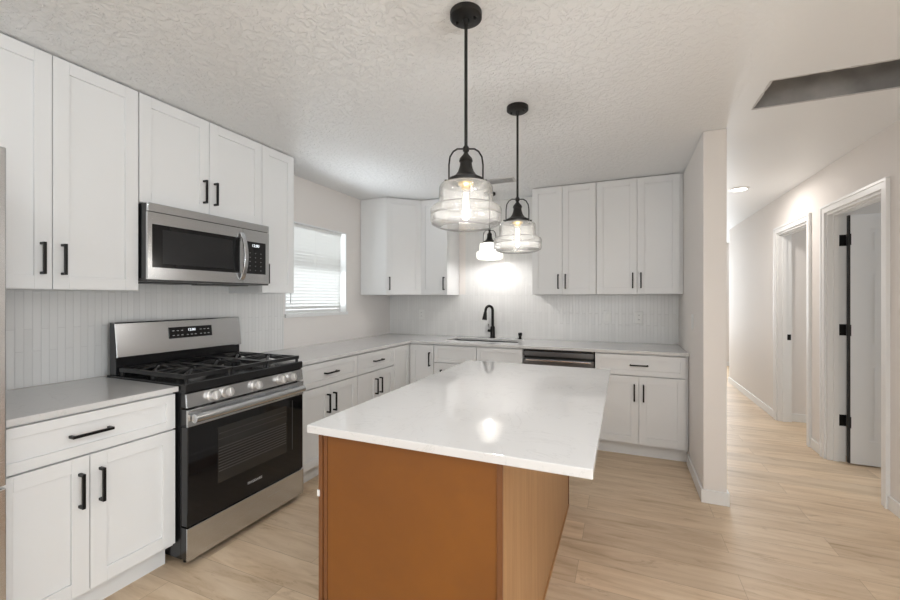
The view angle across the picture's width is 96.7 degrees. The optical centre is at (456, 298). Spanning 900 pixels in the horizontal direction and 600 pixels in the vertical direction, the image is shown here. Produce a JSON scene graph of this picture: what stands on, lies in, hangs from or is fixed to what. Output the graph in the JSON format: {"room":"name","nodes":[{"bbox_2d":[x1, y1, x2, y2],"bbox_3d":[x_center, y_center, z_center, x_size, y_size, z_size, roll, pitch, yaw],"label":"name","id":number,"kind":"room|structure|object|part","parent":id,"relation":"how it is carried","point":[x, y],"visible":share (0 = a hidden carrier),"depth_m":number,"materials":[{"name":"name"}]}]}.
{"room":"kitchen","nodes":[
{"label":"kitchen","id":0,"kind":"room"},
{"bbox_2d":[6,175,389,390],"bbox_3d":[-2.425,0.116,1.255,0.150,2.384,8.000,0,0,23],"label":"wall","id":1,"kind":"structure","parent":0,"point":[315,204],"depth_m":4.06,"materials":[{"name":"white paint"}]},
{"bbox_2d":[0,33,137,290],"bbox_3d":[-1.897,-0.556,1.835,0.366,1.032,0.626,0,0,23],"label":"upper cabinet","id":2,"kind":"object","parent":1,"relation":"attached to","point":[69,131],"visible":0.98,"depth_m":1.80,"materials":[{"name":"white paint"}]},
{"bbox_3d":[-1.834,-0.555,1.626,0.020,1.026,0.287,0,0,23],"label":"door","id":3,"kind":"part","parent":2,"relation":"part of","materials":[{"name":"white paint"}]},
{"bbox_3d":[-1.767,-0.174,1.715,0.035,0.138,0.011,0,0,23],"label":"handle","id":4,"kind":"part","parent":2,"relation":"part of","materials":[{"name":"black metal"}]},
{"bbox_3d":[-1.740,-0.174,1.780,0.035,0.138,0.011,0,0,23],"label":"handle","id":5,"kind":"part","parent":2,"relation":"part of","materials":[{"name":"black metal"}]},
{"bbox_3d":[-1.714,-0.555,1.916,0.020,1.026,0.335,0,0,23],"label":"door","id":6,"kind":"part","parent":2,"relation":"part of","materials":[{"name":"white paint"}]},
{"bbox_2d":[6,284,282,389],"bbox_3d":[-1.824,0.162,2.491,0.006,0.527,1.895,0,0,23],"label":"tiled wall","id":7,"kind":"structure","parent":1,"relation":"attached to","point":[52,336],"depth_m":2.16,"materials":[{"name":"white tile"}]},
{"bbox_2d":[138,92,261,224],"bbox_3d":[-1.628,-0.786,2.479,0.366,0.572,0.760,0,0,23],"label":"upper cabinet","id":8,"kind":"object","parent":1,"relation":"attached to","point":[186,161],"visible":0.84,"depth_m":2.35,"materials":[{"name":"white paint"}]},
{"bbox_3d":[-1.574,-0.785,2.250,0.020,0.566,0.378,0,0,23],"label":"door","id":9,"kind":"part","parent":8,"relation":"part of","materials":[{"name":"white paint"}]},
{"bbox_2d":[138,202,268,286],"bbox_3d":[-1.589,-0.289,2.464,0.445,0.411,0.759,0,0,23],"label":"microwave","id":10,"kind":"object","parent":8,"relation":"attached to","point":[177,246],"visible":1,"depth_m":2.29,"materials":[{"name":"silver metal"}]},
{"bbox_3d":[-1.476,-0.274,2.306,0.014,0.347,0.555,0,0,23],"label":"door","id":11,"kind":"part","parent":10,"relation":"part of","materials":[{"name":"silver metal"}]},
{"bbox_3d":[-1.609,-0.095,2.472,0.378,0.022,0.757,0,0,23],"label":"underside panel","id":12,"kind":"part","parent":10,"relation":"part of","materials":[{"name":"grey metal"}]},
{"bbox_3d":[-1.437,-0.472,2.400,0.014,0.045,0.759,0,0,23],"label":"vent trim","id":13,"kind":"part","parent":10,"relation":"part of","materials":[{"name":"silver metal"}]},
{"bbox_3d":[-1.345,-0.270,2.540,0.053,0.305,0.028,0,0,23],"label":"handle","id":14,"kind":"part","parent":10,"relation":"part of","materials":[{"name":"silver metal"}]},
{"bbox_3d":[-1.330,-0.274,2.657,0.014,0.347,0.202,0,0,23],"label":"control panel","id":15,"kind":"part","parent":10,"relation":"part of","materials":[{"name":"silver metal"}]},
{"bbox_3d":[-1.489,-0.635,2.381,0.035,0.138,0.011,0,0,23],"label":"handle","id":16,"kind":"part","parent":8,"relation":"part of","materials":[{"name":"black metal"}]},
{"bbox_3d":[-1.463,-0.635,2.444,0.035,0.138,0.011,0,0,23],"label":"handle","id":17,"kind":"part","parent":8,"relation":"part of","materials":[{"name":"black metal"}]},
{"bbox_3d":[-1.427,-0.785,2.602,0.020,0.566,0.378,0,0,23],"label":"door","id":18,"kind":"part","parent":8,"relation":"part of","materials":[{"name":"white paint"}]},
{"bbox_2d":[229,145,293,293],"bbox_3d":[-1.424,-0.556,2.967,0.366,1.032,0.289,0,0,23],"label":"upper cabinet","id":19,"kind":"object","parent":1,"relation":"attached to","point":[277,167],"visible":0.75,"depth_m":2.92,"materials":[{"name":"white paint"}]},
{"bbox_3d":[-1.297,-0.555,2.914,0.020,1.026,0.288,0,0,23],"label":"door","id":20,"kind":"part","parent":19,"relation":"part of","materials":[{"name":"white paint"}]},
{"bbox_2d":[283,294,283,348],"bbox_3d":[-1.457,0.194,3.369,0.008,0.463,0.008,0,0,23],"label":"trim","id":21,"kind":"structure","parent":1,"relation":"attached to","point":[283,294],"depth_m":3.37,"materials":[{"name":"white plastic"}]},
{"bbox_2d":[284,221,347,317],"bbox_3d":[-1.338,-0.257,3.789,0.135,0.840,0.825,0,0,23],"label":"window","id":22,"kind":"structure","parent":1,"relation":"in","point":[343,297],"depth_m":4.14,"materials":[{"name":"white plastic"}]},
{"bbox_3d":[-1.384,-0.267,3.808,0.035,0.820,0.825,0,0,23],"label":"frame","id":23,"kind":"part","parent":22,"relation":"part of","materials":[{"name":"white plastic"}]},
{"bbox_2d":[286,223,340,312],"bbox_3d":[-1.334,-0.271,3.776,0.048,0.784,0.750,0,0,23],"label":"window blind","id":24,"kind":"object","parent":22,"relation":"attached to","point":[311,244],"visible":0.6,"depth_m":3.79,"materials":[{"name":"white plastic"}]},
{"bbox_3d":[-1.339,0.112,3.779,0.022,0.018,0.750,0,0,23],"label":"rail","id":25,"kind":"part","parent":24,"relation":"part of","materials":[{"name":"white plastic"}]},
{"bbox_3d":[-1.323,0.148,3.783,0.103,0.030,0.825,0,0,23],"label":"sill","id":26,"kind":"part","parent":22,"relation":"part of","materials":[{"name":"white paint"}]},
{"bbox_2d":[0,0,899,242],"bbox_3d":[1.787,-1.242,2.260,7.150,0.332,13.100,0,0,23],"label":"ceiling","id":27,"kind":"structure","parent":0,"point":[365,98],"depth_m":1.98,"materials":[{"name":"white paint"}]},
{"bbox_2d":[430,1,501,231],"bbox_3d":[0.037,-0.671,1.509,0.268,0.808,0.268,0,0,23],"label":"pendant lamp","id":28,"kind":"object","parent":27,"relation":"hanging from","point":[465,15],"visible":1,"depth_m":1.50,"materials":[{"name":"clear glass"}]},
{"bbox_2d":[458,181,473,189],"bbox_3d":[0.037,-0.424,1.509,0.060,0.024,0.060,0,0,23],"label":"socket","id":29,"kind":"object","parent":28,"relation":"attached to","point":[465,185],"depth_m":1.49,"materials":[{"name":"gold metal"}]},
{"bbox_3d":[0.037,-0.801,1.509,0.012,0.462,0.012,0,0,23],"label":"rod","id":30,"kind":"part","parent":28,"relation":"part of","materials":[{"name":"black metal"}]},
{"bbox_3d":[0.037,-0.351,1.509,0.268,0.169,0.268,0,0,23],"label":"lamp shade","id":31,"kind":"part","parent":28,"relation":"part of","materials":[{"name":"clear glass"}]},
{"bbox_2d":[476,191,502,259],"bbox_3d":[0.341,-0.737,4.080,0.268,0.676,0.268,0,0,23],"label":"pendant lamp","id":32,"kind":"object","parent":27,"relation":"hanging from","point":[487,252],"visible":0.95,"depth_m":4.00,"materials":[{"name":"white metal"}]},
{"bbox_3d":[0.341,-0.483,4.080,0.268,0.169,0.268,0,0,23],"label":"lamp shade","id":33,"kind":"part","parent":32,"relation":"part of","materials":[{"name":"white glass"}]},
{"bbox_2d":[487,177,515,184],"bbox_3d":[0.410,-1.071,3.647,0.260,0.008,0.140,0,0,23],"label":"ceiling vent","id":34,"kind":"object","parent":27,"relation":"in","point":[507,178],"visible":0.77,"depth_m":3.63,"materials":[{"name":"white metal"}]},
{"bbox_2d":[494,102,541,253],"bbox_3d":[0.345,-0.668,2.249,0.268,0.814,0.268,0,0,23],"label":"pendant lamp","id":35,"kind":"object","parent":27,"relation":"hanging from","point":[517,218],"visible":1,"depth_m":2.24,"materials":[{"name":"clear glass"}]},
{"bbox_2d":[512,221,522,226],"bbox_3d":[0.345,-0.418,2.249,0.060,0.024,0.060,0,0,23],"label":"socket","id":36,"kind":"object","parent":35,"relation":"attached to","point":[516,223],"depth_m":2.23,"materials":[{"name":"gold metal"}]},
{"bbox_3d":[0.345,-0.798,2.249,0.012,0.468,0.012,0,0,23],"label":"rod","id":37,"kind":"part","parent":35,"relation":"part of","materials":[{"name":"black metal"}]},
{"bbox_3d":[0.345,-0.345,2.249,0.268,0.169,0.268,0,0,23],"label":"lamp shade","id":38,"kind":"part","parent":35,"relation":"part of","materials":[{"name":"clear glass"}]},
{"bbox_2d":[729,187,749,191],"bbox_3d":[2.777,-1.071,3.932,0.170,0.008,0.170,0,0,23],"label":"recessed light","id":39,"kind":"object","parent":27,"relation":"in","point":[737,189],"visible":1,"depth_m":3.93,"materials":[{"name":"white plastic"}]},
{"bbox_2d":[731,188,746,190],"bbox_3d":[2.777,-1.073,3.932,0.131,0.005,0.131,0,0,23],"label":"diffuser","id":40,"kind":"object","parent":39,"relation":"attached to","point":[733,189],"depth_m":3.93,"materials":[{"name":"white plastic"}]},
{"bbox_2d":[751,58,899,109],"bbox_3d":[1.976,-1.075,1.980,0.785,0.002,0.342,0,0,23],"label":"trim","id":41,"kind":"structure","parent":27,"relation":"attached to","point":[770,82],"depth_m":2.06,"materials":[{"name":"grey paint"}]},
{"bbox_2d":[103,366,899,599],"bbox_3d":[1.787,1.358,2.260,7.150,0.100,13.100,0,0,23],"label":"floor","id":42,"kind":"structure","parent":0,"point":[798,523],"depth_m":2.18,"materials":[{"name":"brown wood"}]},
{"bbox_2d":[0,146,5,599],"bbox_3d":[-1.962,0.408,1.025,0.822,1.800,0.903,0,0,23],"label":"refrigerator","id":43,"kind":"object","parent":42,"relation":"on","point":[2,149],"visible":1,"depth_m":1.30,"materials":[{"name":"grey metal"}]},
{"bbox_3d":[-1.667,0.937,0.902,0.065,0.642,0.899,0,0,23],"label":"freezer drawer","id":44,"kind":"part","parent":43,"relation":"part of","materials":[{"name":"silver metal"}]},
{"bbox_2d":[1,393,174,599],"bbox_3d":[-1.757,0.880,1.774,0.667,0.856,0.621,0,0,23],"label":"base cabinet","id":45,"kind":"object","parent":42,"relation":"on","point":[90,494],"visible":0.96,"depth_m":1.64,"materials":[{"name":"white paint"}]},
{"bbox_3d":[-1.556,0.911,1.507,0.020,0.550,0.278,0,0,23],"label":"door","id":46,"kind":"part","parent":45,"relation":"part of","materials":[{"name":"white paint"}]},
{"bbox_3d":[-1.489,0.767,1.595,0.035,0.138,0.011,0,0,23],"label":"handle","id":47,"kind":"part","parent":45,"relation":"part of","materials":[{"name":"black metal"}]},
{"bbox_3d":[-1.491,0.545,1.663,0.020,0.166,0.617,0,0,23],"label":"drawer","id":48,"kind":"part","parent":45,"relation":"part of","materials":[{"name":"white paint"}]},
{"bbox_3d":[-1.476,0.543,1.626,0.035,0.011,0.138,0,0,23],"label":"handle","id":49,"kind":"part","parent":45,"relation":"part of","materials":[{"name":"black metal"}]},
{"bbox_2d":[6,377,178,426],"bbox_3d":[-1.766,0.439,1.780,0.648,0.025,0.627,0,0,23],"label":"countertop","id":50,"kind":"structure","parent":45,"relation":"on","point":[36,403],"depth_m":1.76,"materials":[{"name":"white stone"}]},
{"bbox_3d":[-1.463,0.767,1.657,0.035,0.138,0.011,0,0,23],"label":"handle","id":51,"kind":"part","parent":45,"relation":"part of","materials":[{"name":"black metal"}]},
{"bbox_3d":[-1.436,0.911,1.793,0.020,0.550,0.336,0,0,23],"label":"door","id":52,"kind":"part","parent":45,"relation":"part of","materials":[{"name":"white paint"}]},
{"bbox_2d":[107,317,305,562],"bbox_3d":[-1.438,0.719,2.400,0.734,1.179,0.762,0,0,23],"label":"gas range","id":53,"kind":"object","parent":42,"relation":"on","point":[238,428],"visible":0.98,"depth_m":2.22,"materials":[{"name":"silver metal"}]},
{"bbox_3d":[-1.672,0.208,2.529,0.013,0.068,0.269,0,0,23],"label":"display panel","id":54,"kind":"part","parent":53,"relation":"part of","materials":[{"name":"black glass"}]},
{"bbox_2d":[107,359,301,393],"bbox_3d":[-1.456,0.436,2.407,0.649,0.052,0.762,0,0,23],"label":"cooktop","id":55,"kind":"object","parent":53,"relation":"in","point":[206,384],"depth_m":2.17,"materials":[{"name":"black metal"}]},
{"bbox_3d":[-1.235,0.496,2.046,0.039,0.060,0.060,0,0,23],"label":"knob","id":56,"kind":"part","parent":53,"relation":"part of","materials":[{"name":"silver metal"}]},
{"bbox_3d":[-1.204,0.496,2.119,0.039,0.060,0.060,0,0,23],"label":"knob","id":57,"kind":"part","parent":53,"relation":"part of","materials":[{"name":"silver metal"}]},
{"bbox_3d":[-1.177,0.497,2.291,0.037,0.066,0.756,0,0,23],"label":"control panel","id":58,"kind":"part","parent":53,"relation":"part of","materials":[{"name":"silver metal"}]},
{"bbox_3d":[-1.176,1.192,2.291,0.039,0.153,0.754,0,0,23],"label":"storage drawer","id":59,"kind":"part","parent":53,"relation":"part of","materials":[{"name":"silver metal"}]},
{"bbox_2d":[181,385,305,527],"bbox_3d":[-1.146,0.833,2.278,0.103,0.549,0.754,0,0,23],"label":"oven","id":60,"kind":"object","parent":53,"relation":"in","point":[234,450],"depth_m":2.18,"materials":[{"name":"black metal"}]},
{"bbox_3d":[-1.158,0.497,2.283,0.016,0.066,0.758,0,0,23],"label":"control panel","id":61,"kind":"part","parent":53,"relation":"part of","materials":[{"name":"silver metal"}]},
{"bbox_3d":[-1.153,1.192,2.281,0.010,0.159,0.758,0,0,23],"label":"drawer","id":62,"kind":"part","parent":53,"relation":"part of","materials":[{"name":"silver metal"}]},
{"bbox_3d":[-1.135,0.496,2.286,0.039,0.060,0.060,0,0,23],"label":"knob","id":63,"kind":"part","parent":53,"relation":"part of","materials":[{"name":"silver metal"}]},
{"bbox_3d":[-1.067,0.496,2.450,0.039,0.060,0.060,0,0,23],"label":"knob","id":64,"kind":"part","parent":53,"relation":"part of","materials":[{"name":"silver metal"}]},
{"bbox_3d":[-1.034,0.496,2.527,0.039,0.060,0.060,0,0,23],"label":"knob","id":65,"kind":"part","parent":53,"relation":"part of","materials":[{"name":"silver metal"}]},
{"bbox_2d":[299,355,356,483],"bbox_3d":[-1.210,0.880,3.086,0.667,0.856,0.666,0,0,23],"label":"base cabinet","id":66,"kind":"object","parent":42,"relation":"on","point":[331,385],"visible":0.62,"depth_m":2.91,"materials":[{"name":"white paint"}]},
{"bbox_3d":[-1.007,0.911,2.821,0.020,0.550,0.330,0,0,23],"label":"door","id":67,"kind":"part","parent":66,"relation":"part of","materials":[{"name":"white paint"}]},
{"bbox_3d":[-0.943,0.545,2.975,0.020,0.166,0.662,0,0,23],"label":"drawer","id":68,"kind":"part","parent":66,"relation":"part of","materials":[{"name":"white paint"}]},
{"bbox_3d":[-0.931,0.767,2.933,0.035,0.138,0.011,0,0,23],"label":"handle","id":69,"kind":"part","parent":66,"relation":"part of","materials":[{"name":"black metal"}]},
{"bbox_3d":[-0.879,0.911,3.128,0.020,0.550,0.330,0,0,23],"label":"door","id":70,"kind":"part","parent":66,"relation":"part of","materials":[{"name":"white paint"}]},
{"bbox_2d":[355,347,393,404],"bbox_3d":[-0.971,0.880,3.657,0.667,0.856,0.564,0,0,23],"label":"base cabinet","id":71,"kind":"object","parent":42,"relation":"on","point":[375,370],"visible":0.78,"depth_m":3.50,"materials":[{"name":"white paint"}]},
{"bbox_3d":[-0.759,0.911,3.416,0.020,0.550,0.278,0,0,23],"label":"door","id":72,"kind":"part","parent":71,"relation":"part of","materials":[{"name":"white paint"}]},
{"bbox_3d":[-0.705,0.545,3.546,0.020,0.166,0.560,0,0,23],"label":"drawer","id":73,"kind":"part","parent":71,"relation":"part of","materials":[{"name":"white paint"}]},
{"bbox_3d":[-0.692,0.767,3.504,0.035,0.138,0.011,0,0,23],"label":"handle","id":74,"kind":"part","parent":71,"relation":"part of","materials":[{"name":"black metal"}]},
{"bbox_3d":[-0.651,0.911,3.676,0.020,0.550,0.278,0,0,23],"label":"door","id":75,"kind":"part","parent":71,"relation":"part of","materials":[{"name":"white paint"}]},
{"bbox_2d":[392,343,434,389],"bbox_3d":[-0.575,0.880,4.304,0.900,0.856,0.930,0,0,23],"label":"base cabinet","id":76,"kind":"object","parent":42,"relation":"on","point":[413,362],"visible":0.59,"depth_m":4.02,"materials":[{"name":"white paint"}]},
{"bbox_3d":[-0.538,0.824,3.946,0.020,0.724,0.293,0,0,23],"label":"door","id":77,"kind":"part","parent":76,"relation":"part of","materials":[{"name":"white paint"}]},
{"bbox_3d":[-0.343,0.824,4.037,0.263,0.724,0.020,0,0,23],"label":"door","id":78,"kind":"part","parent":76,"relation":"part of","materials":[{"name":"white paint"}]},
{"bbox_2d":[241,333,688,365],"bbox_3d":[0.205,0.439,3.310,3.120,0.025,2.168,0,0,23],"label":"countertop","id":79,"kind":"structure","parent":76,"relation":"on","point":[309,354],"depth_m":3.64,"materials":[{"name":"white stone"}]},
{"bbox_2d":[456,339,517,342],"bbox_3d":[0.296,0.550,4.147,0.779,0.196,0.339,0,0,23],"label":"sink","id":80,"kind":"object","parent":79,"relation":"in","point":[456,339],"visible":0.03,"depth_m":4.30,"materials":[{"name":"silver metal"}]},
{"bbox_2d":[482,305,494,337],"bbox_3d":[0.343,0.246,4.331,0.162,0.359,0.095,0,0,-29],"label":"kitchen faucet","id":81,"kind":"object","parent":79,"relation":"on","point":[491,329],"visible":1,"depth_m":4.32,"materials":[{"name":"black metal"}]},
{"bbox_3d":[0.355,0.190,4.317,0.122,0.247,0.029,0,0,-29],"label":"spout","id":82,"kind":"part","parent":81,"relation":"part of","materials":[{"name":"black metal"}]},
{"bbox_2d":[317,435,568,599],"bbox_3d":[0.102,0.886,1.973,0.706,0.844,1.508,0,0,23],"label":"kitchen island","id":83,"kind":"object","parent":42,"relation":"on","point":[395,523],"visible":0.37,"depth_m":1.29,"materials":[{"name":"brown wood"}]},
{"bbox_3d":[-0.163,0.886,1.278,0.612,0.844,0.005,0,0,23],"label":"panel","id":84,"kind":"part","parent":83,"relation":"part of","materials":[{"name":"brown wood"}]},
{"bbox_2d":[307,360,610,479],"bbox_3d":[0.218,0.450,1.926,0.938,0.028,1.569,0,0,23],"label":"island countertop","id":85,"kind":"structure","parent":83,"relation":"on","point":[544,418],"depth_m":1.47,"materials":[{"name":"white stone"}]},
{"bbox_3d":[0.419,0.886,1.842,0.005,0.844,1.482,0,0,23],"label":"panel","id":86,"kind":"part","parent":83,"relation":"part of","materials":[{"name":"brown wood"}]},
{"bbox_2d":[434,344,523,373],"bbox_3d":[0.306,0.880,4.079,0.891,0.856,0.667,0,0,23],"label":"base cabinet","id":87,"kind":"object","parent":42,"relation":"on","point":[445,356],"visible":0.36,"depth_m":3.83,"materials":[{"name":"white paint"}]},
{"bbox_3d":[-0.010,0.911,3.899,0.442,0.550,0.020,0,0,23],"label":"door","id":88,"kind":"part","parent":87,"relation":"part of","materials":[{"name":"white paint"}]},
{"bbox_3d":[-0.010,0.545,3.899,0.442,0.166,0.020,0,0,23],"label":"false drawer","id":89,"kind":"part","parent":87,"relation":"part of","materials":[{"name":"white paint"}]},
{"bbox_3d":[0.402,0.545,3.727,0.439,0.166,0.020,0,0,23],"label":"false drawer","id":90,"kind":"part","parent":87,"relation":"part of","materials":[{"name":"white paint"}]},
{"bbox_2d":[523,349,594,367],"bbox_3d":[1.006,0.882,3.792,0.606,0.852,0.633,0,0,23],"label":"dishwasher","id":91,"kind":"object","parent":42,"relation":"on","point":[582,359],"visible":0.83,"depth_m":3.50,"materials":[{"name":"silver metal"}]},
{"bbox_3d":[0.895,0.493,3.526,0.604,0.040,0.046,0,0,23],"label":"panel","id":92,"kind":"part","parent":91,"relation":"part of","materials":[{"name":"silver metal"}]},
{"bbox_3d":[0.896,0.866,3.528,0.604,0.655,0.043,0,0,23],"label":"door","id":93,"kind":"part","parent":91,"relation":"part of","materials":[{"name":"silver metal"}]},
{"bbox_2d":[595,352,687,461],"bbox_3d":[1.611,0.880,3.535,0.693,0.856,0.667,0,0,23],"label":"base cabinet","id":94,"kind":"object","parent":42,"relation":"on","point":[646,411],"visible":0.93,"depth_m":3.25,"materials":[{"name":"white paint"}]},
{"bbox_3d":[1.336,0.911,3.337,0.334,0.550,0.020,0,0,23],"label":"door","id":95,"kind":"part","parent":94,"relation":"part of","materials":[{"name":"white paint"}]},
{"bbox_3d":[1.492,0.545,3.272,0.672,0.166,0.020,0,0,23],"label":"drawer","id":96,"kind":"part","parent":94,"relation":"part of","materials":[{"name":"white paint"}]},
{"bbox_3d":[1.648,0.911,3.207,0.334,0.550,0.020,0,0,23],"label":"door","id":97,"kind":"part","parent":94,"relation":"part of","materials":[{"name":"white paint"}]},
{"bbox_2d":[679,129,726,492],"bbox_3d":[1.887,0.116,3.121,0.129,2.384,1.232,0,0,23],"label":"wall pier","id":98,"kind":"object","parent":42,"relation":"on","point":[704,296],"visible":0.78,"depth_m":2.57,"materials":[{"name":"white paint"}]},
{"bbox_2d":[687,454,729,506],"bbox_3d":[2.655,1.266,4.961,0.155,0.085,5.246,0,0,23],"label":"baseboard","id":99,"kind":"object","parent":98,"relation":"attached to","point":[706,496],"visible":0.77,"depth_m":2.56,"materials":[{"name":"white paint"}]},
{"bbox_2d":[393,204,678,344],"bbox_3d":[0.638,0.116,4.376,3.400,2.384,0.120,0,0,23],"label":"wall","id":100,"kind":"structure","parent":0,"point":[461,220],"depth_m":4.55,"materials":[{"name":"white paint"}]},
{"bbox_2d":[361,197,420,294],"bbox_3d":[-0.650,-0.556,4.509,0.607,1.032,0.614,0,0,23],"label":"upper cabinet","id":101,"kind":"object","parent":100,"relation":"attached to","point":[390,227],"visible":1,"depth_m":4.30,"materials":[{"name":"white paint"}]},
{"bbox_3d":[-0.562,-0.555,4.301,0.383,1.026,0.020,0,0,-22],"label":"door","id":102,"kind":"part","parent":101,"relation":"part of","materials":[{"name":"white paint"}]},
{"bbox_2d":[421,198,458,294],"bbox_3d":[-0.184,-0.556,4.449,0.320,1.032,0.366,0,0,23],"label":"upper cabinet","id":103,"kind":"object","parent":100,"relation":"attached to","point":[439,247],"visible":1,"depth_m":4.33,"materials":[{"name":"white paint"}]},
{"bbox_2d":[465,197,531,293],"bbox_3d":[0.485,-0.562,4.372,0.820,1.028,0.004,0,0,23],"label":"wall tiles","id":104,"kind":"structure","parent":100,"relation":"attached to","point":[511,274],"depth_m":4.37,"materials":[{"name":"white tile"}]},
{"bbox_2d":[390,294,678,343],"bbox_3d":[0.626,0.189,4.314,3.116,0.472,0.004,0,0,23],"label":"tiled wall","id":105,"kind":"structure","parent":100,"relation":"attached to","point":[553,317],"depth_m":4.19,"materials":[{"name":"white tile"}]},
{"bbox_2d":[419,310,423,318],"bbox_3d":[-0.409,0.188,4.738,0.070,0.114,0.010,0,0,23],"label":"wall outlet","id":106,"kind":"object","parent":105,"relation":"attached to","point":[421,312],"visible":1,"depth_m":4.73,"materials":[{"name":"white plastic"}]},
{"bbox_2d":[635,312,642,323],"bbox_3d":[1.751,0.183,3.836,0.070,0.114,0.010,0,0,23],"label":"wall outlet","id":107,"kind":"object","parent":105,"relation":"attached to","point":[638,315],"visible":1,"depth_m":3.83,"materials":[{"name":"white plastic"}]},
{"bbox_2d":[532,182,597,294],"bbox_3d":[1.069,-0.556,3.926,0.588,1.032,0.366,0,0,23],"label":"upper cabinet","id":108,"kind":"object","parent":100,"relation":"attached to","point":[564,217],"visible":1,"depth_m":3.78,"materials":[{"name":"white paint"}]},
{"bbox_3d":[0.876,-0.555,3.857,0.284,1.026,0.020,0,0,23],"label":"door","id":109,"kind":"part","parent":108,"relation":"part of","materials":[{"name":"white paint"}]},
{"bbox_3d":[0.965,-0.161,3.790,0.011,0.138,0.035,0,0,23],"label":"handle","id":110,"kind":"part","parent":108,"relation":"part of","materials":[{"name":"black metal"}]},
{"bbox_3d":[1.148,-0.555,3.744,0.299,1.026,0.020,0,0,23],"label":"door","id":111,"kind":"part","parent":108,"relation":"part of","materials":[{"name":"white paint"}]},
{"bbox_2d":[596,173,682,294],"bbox_3d":[1.667,-0.556,3.676,0.700,1.032,0.366,0,0,23],"label":"upper cabinet","id":112,"kind":"object","parent":100,"relation":"attached to","point":[639,221],"visible":1,"depth_m":3.53,"materials":[{"name":"white paint"}]},
{"bbox_3d":[1.448,-0.555,3.619,0.338,1.026,0.020,0,0,23],"label":"door","id":113,"kind":"part","parent":112,"relation":"part of","materials":[{"name":"white paint"}]},
{"bbox_3d":[1.622,-0.161,3.516,0.011,0.138,0.035,0,0,23],"label":"handle","id":114,"kind":"part","parent":112,"relation":"part of","materials":[{"name":"black metal"}]},
{"bbox_3d":[1.760,-0.555,3.488,0.333,1.026,0.020,0,0,23],"label":"door","id":115,"kind":"part","parent":112,"relation":"part of","materials":[{"name":"white paint"}]},
{"bbox_2d":[727,243,728,361],"bbox_3d":[5.701,0.116,7.659,3.674,2.384,0.120,0,0,23],"label":"wall","id":116,"kind":"structure","parent":0,"point":[727,243],"depth_m":7.77,"materials":[{"name":"white paint"}]},
{"bbox_2d":[792,229,805,414],"bbox_3d":[4.747,0.116,3.848,2.510,2.384,0.120,0,0,23],"label":"wall","id":117,"kind":"structure","parent":0,"point":[799,238],"depth_m":4.25,"materials":[{"name":"white paint"}]},
{"bbox_2d":[792,413,805,422],"bbox_3d":[4.675,1.266,3.805,2.409,0.085,0.014,0,0,23],"label":"baseboard","id":118,"kind":"structure","parent":117,"relation":"attached to","point":[795,417],"depth_m":4.23,"materials":[{"name":"white paint"}]},
{"bbox_2d":[729,119,899,502],"bbox_3d":[3.091,0.116,3.287,0.115,2.384,6.400,0,0,23],"label":"wall","id":119,"kind":"structure","parent":0,"point":[877,158],"depth_m":3.85,"materials":[{"name":"white paint"}]},
{"bbox_2d":[728,377,772,416],"bbox_3d":[3.866,1.266,5.311,0.013,0.085,2.068,0,0,23],"label":"baseboard","id":120,"kind":"structure","parent":119,"relation":"attached to","point":[762,405],"depth_m":5.09,"materials":[{"name":"white paint"}]},
{"bbox_2d":[773,213,811,446],"bbox_3d":[3.342,0.276,3.919,0.137,2.065,0.900,0,0,23],"label":"door frame","id":121,"kind":"structure","parent":119,"relation":"in","point":[782,237],"depth_m":4.25,"materials":[{"name":"white paint"}]},
{"bbox_2d":[810,438,818,453],"bbox_3d":[3.079,1.266,3.425,0.013,0.085,0.211,0,0,23],"label":"baseboard","id":122,"kind":"structure","parent":119,"relation":"in","point":[814,445],"depth_m":3.44,"materials":[{"name":"white paint"}]},
{"bbox_2d":[819,177,889,508],"bbox_3d":[3.265,0.276,2.738,0.905,2.065,0.910,0,0,23],"label":"door","id":123,"kind":"structure","parent":119,"relation":"in","point":[867,238],"depth_m":3.13,"materials":[{"name":"white paint"}]},
{"bbox_2d":[888,496,899,517],"bbox_3d":[2.243,1.266,1.421,0.013,0.085,2.303,0,0,23],"label":"baseboard","id":124,"kind":"structure","parent":119,"relation":"attached to","point":[893,505],"depth_m":2.43,"materials":[{"name":"white paint"}]},
{"bbox_2d":[846,201,880,455],"bbox_3d":[4.362,0.116,2.925,2.510,2.384,0.110,0,0,23],"label":"wall","id":125,"kind":"structure","parent":0,"point":[875,207],"depth_m":3.32,"materials":[{"name":"white paint"}]}
]}

